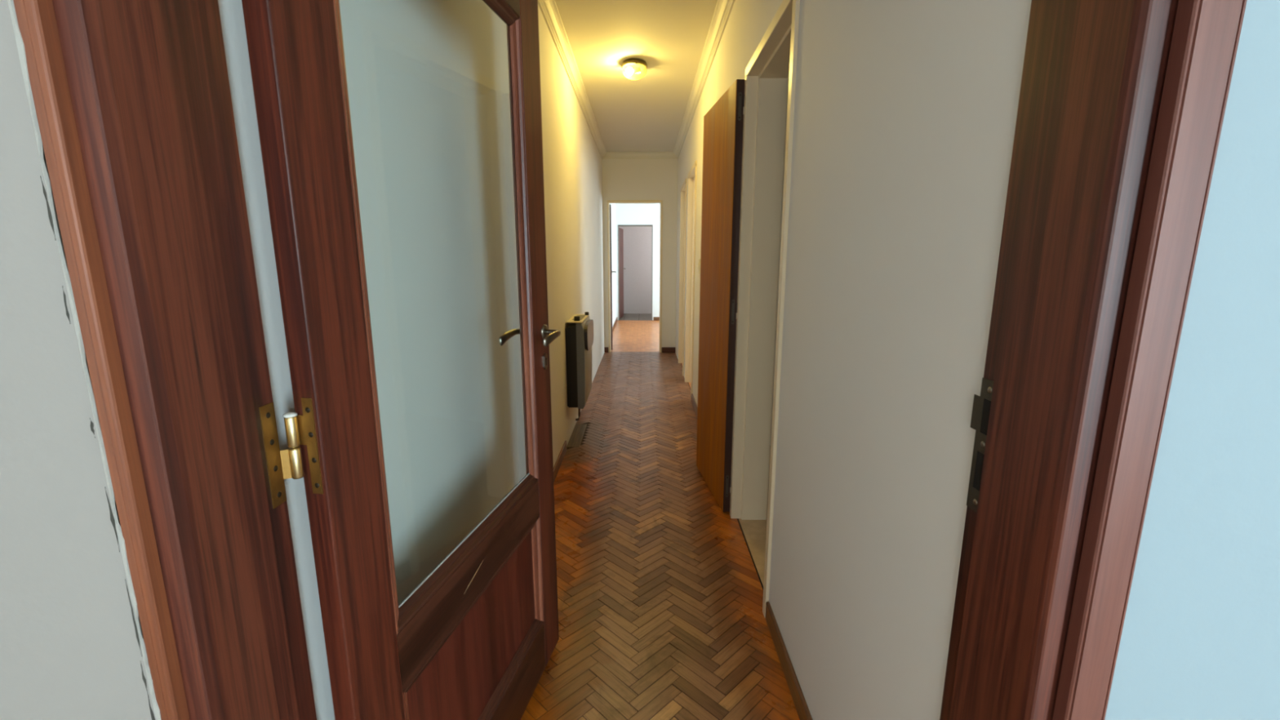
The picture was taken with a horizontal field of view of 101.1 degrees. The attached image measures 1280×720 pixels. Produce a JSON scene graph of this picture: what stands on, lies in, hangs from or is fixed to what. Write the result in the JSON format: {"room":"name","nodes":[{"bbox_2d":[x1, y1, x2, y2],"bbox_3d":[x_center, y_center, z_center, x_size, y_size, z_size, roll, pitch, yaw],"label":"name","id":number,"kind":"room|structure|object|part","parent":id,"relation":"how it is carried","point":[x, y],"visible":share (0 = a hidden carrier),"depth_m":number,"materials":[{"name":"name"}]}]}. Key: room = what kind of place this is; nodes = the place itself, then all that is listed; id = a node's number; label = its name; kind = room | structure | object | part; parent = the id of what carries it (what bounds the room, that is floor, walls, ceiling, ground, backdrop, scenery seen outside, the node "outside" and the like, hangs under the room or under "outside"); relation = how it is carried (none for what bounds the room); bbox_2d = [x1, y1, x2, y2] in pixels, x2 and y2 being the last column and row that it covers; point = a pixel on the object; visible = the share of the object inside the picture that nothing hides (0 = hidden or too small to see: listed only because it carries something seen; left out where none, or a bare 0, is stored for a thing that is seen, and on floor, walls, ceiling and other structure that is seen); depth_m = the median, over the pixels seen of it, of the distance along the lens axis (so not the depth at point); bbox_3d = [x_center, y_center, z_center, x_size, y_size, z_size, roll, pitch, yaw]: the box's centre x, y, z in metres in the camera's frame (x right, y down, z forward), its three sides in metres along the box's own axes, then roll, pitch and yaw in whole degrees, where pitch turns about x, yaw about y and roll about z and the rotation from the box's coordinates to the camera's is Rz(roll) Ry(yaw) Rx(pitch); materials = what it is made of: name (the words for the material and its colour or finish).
{"room":"home hallway","nodes":[
{"label":"home hallway","id":0,"kind":"room"},
{"bbox_2d":[217,0,604,719],"bbox_3d":[-0.552,-0.767,3.789,0.120,2.560,6.414,0,11,0],"label":"wall","id":1,"kind":"structure","parent":0,"point":[428,82],"depth_m":1.33,"materials":[{"name":"paint"}]},
{"bbox_2d":[241,0,560,719],"bbox_3d":[-0.366,0.012,1.098,0.145,2.013,0.912,2,11,10],"label":"door","id":2,"kind":"structure","parent":1,"relation":"in","point":[475,639],"depth_m":0.79,"materials":[{"name":"brown wood"}]},
{"bbox_3d":[-0.472,0.122,0.685,0.010,0.136,0.035,4,12,20],"label":"hinge plate","id":3,"kind":"part","parent":2,"relation":"part of","materials":[{"name":"gold metal"}]},
{"bbox_3d":[-0.444,0.116,0.705,0.028,0.134,0.002,2,11,10],"label":"hinge plate","id":4,"kind":"part","parent":2,"relation":"part of","materials":[{"name":"gold metal"}]},
{"bbox_3d":[-0.410,0.733,0.946,0.016,0.344,0.029,2,11,10],"label":"panel moulding","id":5,"kind":"part","parent":2,"relation":"part of","materials":[{"name":"brown wood"}]},
{"bbox_3d":[-0.363,0.453,1.198,0.034,0.110,0.638,2,11,10],"label":"rail","id":6,"kind":"part","parent":2,"relation":"part of","materials":[{"name":"brown wood"}]},
{"bbox_3d":[-0.363,0.675,1.242,0.003,0.340,0.634,2,11,10],"label":"panel","id":7,"kind":"part","parent":2,"relation":"part of","materials":[{"name":"brown wood"}]},
{"bbox_3d":[-0.354,0.521,1.210,0.016,0.029,0.638,2,11,10],"label":"panel moulding","id":8,"kind":"part","parent":2,"relation":"part of","materials":[{"name":"brown wood"}]},
{"bbox_3d":[-0.344,-0.064,1.454,0.054,0.034,0.128,2,11,10],"label":"lever","id":9,"kind":"part","parent":2,"relation":"part of","materials":[{"name":"metal"}]},
{"bbox_3d":[-0.354,0.830,1.270,0.016,0.029,0.638,2,11,10],"label":"panel moulding","id":10,"kind":"part","parent":2,"relation":"part of","materials":[{"name":"brown wood"}]},
{"bbox_3d":[-0.363,-0.872,0.941,0.034,0.216,0.638,2,11,10],"label":"rail","id":11,"kind":"part","parent":2,"relation":"part of","materials":[{"name":"brown wood"}]},
{"bbox_3d":[-0.363,0.921,1.289,0.034,0.156,0.638,2,11,10],"label":"rail","id":12,"kind":"part","parent":2,"relation":"part of","materials":[{"name":"brown wood"}]},
{"bbox_3d":[-0.298,0.619,1.534,0.016,0.344,0.029,2,11,10],"label":"panel moulding","id":13,"kind":"part","parent":2,"relation":"part of","materials":[{"name":"brown wood"}]},
{"bbox_3d":[-0.271,0.004,1.505,0.005,0.047,0.025,2,11,10],"label":"plate","id":14,"kind":"part","parent":2,"relation":"part of","materials":[{"name":"metal"}]},
{"bbox_3d":[-0.255,-0.060,1.438,0.054,0.034,0.128,2,11,10],"label":"lever","id":15,"kind":"part","parent":2,"relation":"part of","materials":[{"name":"metal"}]},
{"bbox_2d":[553,440,566,483],"bbox_3d":[-0.495,0.814,2.177,0.012,0.069,2.642,0,11,0],"label":"baseboard","id":16,"kind":"structure","parent":1,"relation":"attached to","point":[558,462],"depth_m":3.17,"materials":[{"name":"brown wood"}]},
{"bbox_2d":[537,0,606,159],"bbox_3d":[-0.462,-1.958,3.506,0.062,0.074,6.314,0,11,0],"label":"trim","id":17,"kind":"structure","parent":1,"relation":"attached to","point":[548,8],"depth_m":3.42,"materials":[{"name":"paint"}]},
{"bbox_2d":[564,311,593,421],"bbox_3d":[-0.422,0.085,3.788,0.146,0.842,0.508,0,11,0],"label":"wall heater","id":18,"kind":"object","parent":1,"relation":"attached to","point":[579,334],"visible":1,"depth_m":3.54,"materials":[{"name":"metal"}]},
{"bbox_3d":[-0.424,-0.279,3.539,0.042,0.031,0.042,0,11,0],"label":"control knob","id":19,"kind":"part","parent":18,"relation":"part of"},
{"bbox_3d":[-0.435,-0.294,3.714,0.108,0.008,0.492,0,11,0],"label":"plate","id":20,"kind":"part","parent":18,"relation":"part of","materials":[{"name":"beige metal"}]},
{"bbox_3d":[-0.368,-0.011,3.769,0.031,0.560,0.492,0,11,0],"label":"panel","id":21,"kind":"part","parent":18,"relation":"part of","materials":[{"name":"beige metal"}]},
{"bbox_2d":[609,204,616,350],"bbox_3d":[-0.411,-1.142,7.335,0.158,1.918,0.665,-1,11,-3],"label":"door","id":22,"kind":"structure","parent":1,"relation":"in","point":[611,268],"depth_m":7.04,"materials":[{"name":"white wood"}]},
{"bbox_2d":[609,203,660,326],"bbox_3d":[1.030,-1.711,8.699,3.220,2.540,3.760,0,11,0],"label":"wall","id":23,"kind":"structure","parent":0,"point":[621,213],"depth_m":10.31,"materials":[{"name":"paint"}]},
{"bbox_2d":[617,224,653,319],"bbox_3d":[-0.092,-1.738,10.562,0.684,1.882,0.114,0,11,0],"label":"door frame","id":24,"kind":"structure","parent":23,"relation":"attached to","point":[618,224],"depth_m":10.48,"materials":[{"name":"wood"}]},
{"bbox_2d":[612,316,659,332],"bbox_3d":[1.032,-0.586,9.381,3.020,0.069,2.650,0,11,0],"label":"baseboard","id":25,"kind":"structure","parent":23,"relation":"attached to","point":[655,317],"depth_m":10.43,"materials":[{"name":"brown wood"}]},
{"bbox_2d":[618,226,652,313],"bbox_3d":[0.452,-2.195,11.185,2.800,2.540,1.300,0,11,0],"label":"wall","id":26,"kind":"structure","parent":0,"point":[637,239],"depth_m":11.80,"materials":[{"name":"white paint"}]},
{"bbox_2d":[618,227,626,318],"bbox_3d":[-0.402,-1.799,10.955,0.156,1.828,0.660,1,11,6],"label":"door","id":27,"kind":"structure","parent":26,"relation":"in","point":[621,268],"depth_m":10.94,"materials":[{"name":"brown wood"}]},
{"bbox_2d":[555,0,717,151],"bbox_3d":[-0.015,-2.033,3.489,0.955,0.080,6.314,0,11,0],"label":"ceiling","id":28,"kind":"structure","parent":0,"point":[642,111],"depth_m":3.48,"materials":[{"name":"paint"}]},
{"bbox_2d":[622,58,647,75],"bbox_3d":[-0.037,-1.952,3.552,0.172,0.102,0.175,0,11,0],"label":"ceiling lamp","id":29,"kind":"object","parent":28,"relation":"attached to","point":[631,66],"visible":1,"depth_m":3.54,"materials":[{"name":"white glass"}]},
{"bbox_3d":[-0.071,-1.944,3.546,0.048,0.048,0.048,0,11,0],"label":"bulb","id":30,"kind":"part","parent":29,"relation":"part of","materials":[{"name":"white glass"}]},
{"bbox_2d":[631,67,640,73],"bbox_3d":[-0.024,-1.955,3.551,0.057,0.038,0.028,-2,11,-8],"label":"bulb","id":31,"kind":"object","parent":29,"relation":"attached to","point":[637,69],"depth_m":3.54,"materials":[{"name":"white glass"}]},
{"bbox_2d":[0,0,1279,719],"bbox_3d":[0.403,-0.167,0.543,5.200,2.620,0.178,0,11,0],"label":"wall","id":32,"kind":"structure","parent":0,"point":[1200,638],"depth_m":0.52,"materials":[{"name":"white paint"}]},
{"bbox_2d":[13,0,1247,719],"bbox_3d":[-0.012,0.082,0.598,1.010,2.110,0.193,0,11,0],"label":"door frame","id":33,"kind":"structure","parent":32,"relation":"attached to","point":[1122,106],"depth_m":0.54,"materials":[{"name":"brown wood"}]},
{"bbox_3d":[-0.507,0.098,0.515,0.020,2.110,0.015,0,11,0],"label":"casing","id":34,"kind":"part","parent":33,"relation":"part of","materials":[{"name":"orange wood"}]},
{"bbox_3d":[0.437,0.110,0.676,0.001,0.175,0.046,0,11,0],"label":"strike plate","id":35,"kind":"part","parent":33,"relation":"part of","materials":[{"name":"metal"}]},
{"bbox_3d":[0.472,0.100,0.510,0.042,2.110,0.017,0,11,0],"label":"casing","id":36,"kind":"part","parent":33,"relation":"part of","materials":[{"name":"brown wood"}]},
{"bbox_2d":[601,159,678,352],"bbox_3d":[-0.001,-1.359,6.887,0.955,2.540,0.100,0,11,0],"label":"wall","id":37,"kind":"structure","parent":0,"point":[622,179],"depth_m":6.70,"materials":[{"name":"paint"}]},
{"bbox_2d":[606,200,662,352],"bbox_3d":[-0.067,-1.078,6.940,0.709,1.968,0.116,0,11,0],"label":"door frame","id":38,"kind":"structure","parent":37,"relation":"attached to","point":[608,202],"depth_m":6.84,"materials":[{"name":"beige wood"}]},
{"bbox_2d":[602,151,677,159],"bbox_3d":[-0.001,-2.554,6.572,0.939,0.074,0.062,0,11,0],"label":"trim","id":39,"kind":"structure","parent":37,"relation":"attached to","point":[608,155],"depth_m":6.57,"materials":[{"name":"paint"}]},
{"bbox_2d":[604,346,675,352],"bbox_3d":[-0.001,-0.137,7.068,0.955,0.069,0.012,0,11,0],"label":"baseboard","id":40,"kind":"structure","parent":37,"relation":"attached to","point":[664,349],"depth_m":7.06,"materials":[{"name":"brown wood"}]},
{"bbox_2d":[520,313,799,719],"bbox_3d":[0.829,0.044,6.477,3.600,0.061,11.394,0,11,0],"label":"floor","id":41,"kind":"structure","parent":0,"point":[660,590],"depth_m":2.11,"materials":[{"name":"brown wood"}]},
{"bbox_2d":[738,445,770,585],"bbox_3d":[1.645,0.829,2.446,2.330,0.060,2.460,0,11,0],"label":"floor","id":42,"kind":"structure","parent":0,"point":[754,531],"depth_m":2.39,"materials":[{"name":"brown wood"}]},
{"bbox_2d":[769,79,788,445],"bbox_3d":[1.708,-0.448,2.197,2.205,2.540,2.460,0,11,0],"label":"door frame","id":43,"kind":"structure","parent":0,"point":[788,79],"depth_m":3.33,"materials":[{"name":"paint"}]},
{"bbox_2d":[675,0,1031,719],"bbox_3d":[0.537,-0.756,3.786,0.150,2.540,6.414,0,11,0],"label":"wall","id":44,"kind":"structure","parent":0,"point":[904,121],"depth_m":0.99,"materials":[{"name":"paint"}]},
{"bbox_2d":[678,178,686,376],"bbox_3d":[0.545,-0.894,5.834,0.170,2.030,0.740,0,11,0],"label":"door frame","id":45,"kind":"structure","parent":44,"relation":"attached to","point":[683,188],"depth_m":6.08,"materials":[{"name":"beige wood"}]},
{"bbox_2d":[684,160,697,400],"bbox_3d":[0.540,-0.704,4.855,0.170,2.030,0.745,0,11,0],"label":"door frame","id":46,"kind":"structure","parent":44,"relation":"attached to","point":[691,181],"depth_m":5.11,"materials":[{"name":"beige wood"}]},
{"bbox_2d":[697,258,700,274],"bbox_3d":[0.457,-0.728,4.084,0.014,0.116,0.072,0,11,0],"label":"light switch","id":47,"kind":"object","parent":44,"relation":"attached to","point":[699,260],"visible":1,"depth_m":4.05,"materials":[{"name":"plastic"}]},
{"bbox_2d":[673,0,734,159],"bbox_3d":[0.431,-1.957,3.502,0.062,0.074,6.314,0,11,0],"label":"trim","id":48,"kind":"structure","parent":44,"relation":"attached to","point":[723,8],"depth_m":3.42,"materials":[{"name":"paint"}]},
{"bbox_2d":[696,79,744,511],"bbox_3d":[0.397,-0.275,2.707,0.044,1.978,0.613,-1,11,-6],"label":"door","id":49,"kind":"structure","parent":44,"relation":"in","point":[723,123],"depth_m":2.58,"materials":[{"name":"brown wood"}]},
{"bbox_3d":[0.427,0.619,2.581,0.014,0.114,0.002,-1,11,-6],"label":"hinge plate","id":50,"kind":"part","parent":49,"relation":"part of","materials":[{"name":"black metal"}]},
{"bbox_3d":[0.427,-0.221,2.418,0.014,0.114,0.002,-1,11,-6],"label":"hinge plate","id":51,"kind":"part","parent":49,"relation":"part of","materials":[{"name":"black metal"}]},
{"bbox_3d":[0.427,-1.084,2.250,0.014,0.114,0.002,-1,11,-6],"label":"hinge plate","id":52,"kind":"part","parent":49,"relation":"part of","materials":[{"name":"black metal"}]},
{"bbox_2d":[691,393,812,719],"bbox_3d":[0.451,0.698,2.773,0.012,0.069,3.866,0,11,0],"label":"baseboard","id":53,"kind":"structure","parent":44,"relation":"attached to","point":[802,708],"depth_m":1.59,"materials":[{"name":"brown wood"}]},
{"bbox_2d":[729,0,799,617],"bbox_3d":[0.527,-0.157,2.040,0.170,2.030,0.760,0,11,0],"label":"door frame","id":54,"kind":"structure","parent":44,"relation":"attached to","point":[773,62],"depth_m":2.29,"materials":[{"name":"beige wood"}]}
]}

